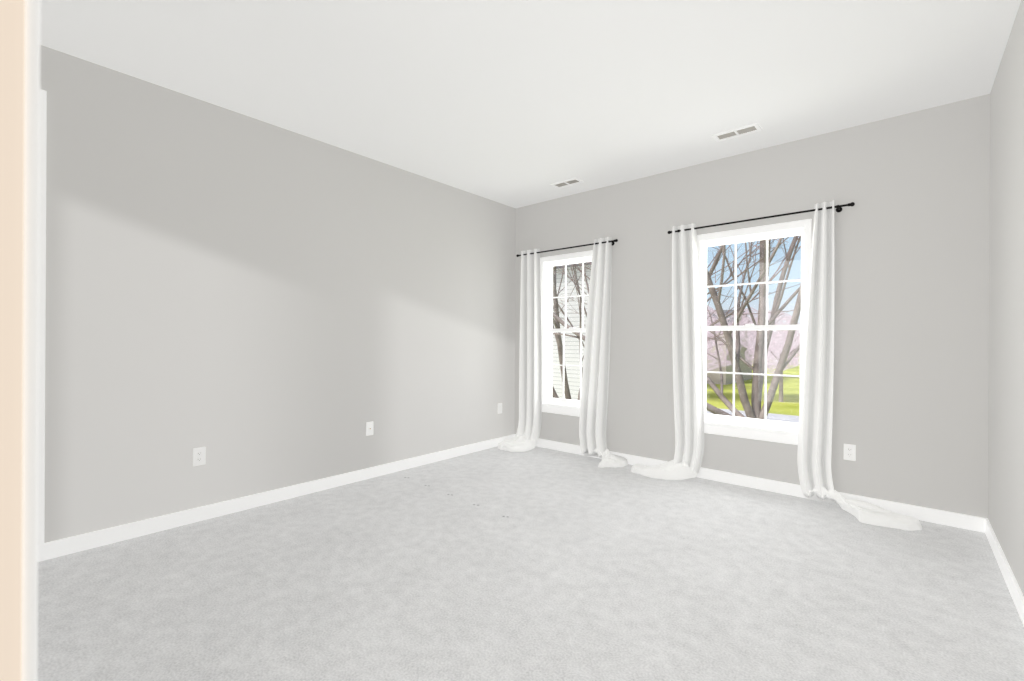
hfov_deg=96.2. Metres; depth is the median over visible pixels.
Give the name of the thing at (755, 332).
window
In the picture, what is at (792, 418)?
street
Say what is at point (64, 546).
baseboard
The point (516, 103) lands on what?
ceiling
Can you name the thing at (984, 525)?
baseboard
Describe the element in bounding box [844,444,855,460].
outlet
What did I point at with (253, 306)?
wall
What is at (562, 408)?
window frame
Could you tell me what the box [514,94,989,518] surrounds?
wall
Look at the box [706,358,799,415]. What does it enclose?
lawn
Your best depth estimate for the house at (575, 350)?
14.85 m
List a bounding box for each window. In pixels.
[544,257,591,404]
[701,229,803,429]
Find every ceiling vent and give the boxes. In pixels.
[550,178,583,188]
[712,123,761,141]
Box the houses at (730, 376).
[706,310,751,384]
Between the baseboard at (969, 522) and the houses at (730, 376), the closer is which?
the baseboard at (969, 522)
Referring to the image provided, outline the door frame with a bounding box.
[0,0,46,680]
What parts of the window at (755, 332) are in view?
window right sash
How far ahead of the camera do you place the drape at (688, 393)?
3.98 m
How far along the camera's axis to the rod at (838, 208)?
3.55 m
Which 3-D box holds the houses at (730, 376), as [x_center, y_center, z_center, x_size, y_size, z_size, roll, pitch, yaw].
[35.068,0.507,47.658,42.700,7.700,22.700,0,0,41]
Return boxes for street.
[706,408,798,422]
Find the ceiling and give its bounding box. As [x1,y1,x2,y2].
[40,0,1020,207]
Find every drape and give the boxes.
[498,249,541,451]
[579,237,627,467]
[631,223,704,479]
[797,200,921,530]
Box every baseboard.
[38,434,513,561]
[514,434,977,530]
[978,517,1023,624]
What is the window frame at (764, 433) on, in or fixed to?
attached to the wall at (911, 358)
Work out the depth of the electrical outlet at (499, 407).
5.18 m
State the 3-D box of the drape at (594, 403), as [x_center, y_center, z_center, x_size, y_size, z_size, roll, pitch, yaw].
[0.846,0.078,4.449,0.509,2.198,0.310,0,0,41]
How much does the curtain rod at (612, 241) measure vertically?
0.040 m
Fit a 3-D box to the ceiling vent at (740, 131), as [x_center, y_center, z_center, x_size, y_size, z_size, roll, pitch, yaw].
[1.668,-1.548,3.410,0.310,0.007,0.135,0,0,41]
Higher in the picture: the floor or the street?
the street
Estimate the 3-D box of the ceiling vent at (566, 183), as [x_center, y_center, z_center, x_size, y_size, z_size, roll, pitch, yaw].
[0.541,-1.554,4.514,0.300,0.007,0.140,0,0,41]
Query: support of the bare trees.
on the lawn
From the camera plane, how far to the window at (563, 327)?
4.97 m
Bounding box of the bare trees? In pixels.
[552,235,800,418]
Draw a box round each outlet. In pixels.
[193,447,205,465]
[498,403,501,413]
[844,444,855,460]
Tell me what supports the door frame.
attached to the wall
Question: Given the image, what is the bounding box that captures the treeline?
[706,305,799,401]
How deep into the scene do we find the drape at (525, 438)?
5.10 m
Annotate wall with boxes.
[40,45,515,542]
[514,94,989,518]
[988,0,1023,595]
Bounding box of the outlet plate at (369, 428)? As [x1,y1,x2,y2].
[366,421,372,435]
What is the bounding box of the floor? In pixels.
[37,446,1023,680]
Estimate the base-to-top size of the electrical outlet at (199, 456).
0.115 m
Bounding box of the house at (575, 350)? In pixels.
[552,261,591,399]
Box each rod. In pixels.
[516,239,617,256]
[668,202,854,233]
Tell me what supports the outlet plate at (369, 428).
attached to the wall at (253, 306)
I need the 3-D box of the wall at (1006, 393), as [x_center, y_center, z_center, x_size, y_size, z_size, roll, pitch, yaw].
[1.207,-0.184,0.684,0.160,2.740,5.610,0,0,41]
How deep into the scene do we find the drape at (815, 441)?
3.35 m
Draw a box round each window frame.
[540,250,592,416]
[697,219,811,444]
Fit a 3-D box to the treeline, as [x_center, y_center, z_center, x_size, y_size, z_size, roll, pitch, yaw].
[32.238,0.321,58.278,206.086,8.045,73.051,0,0,41]

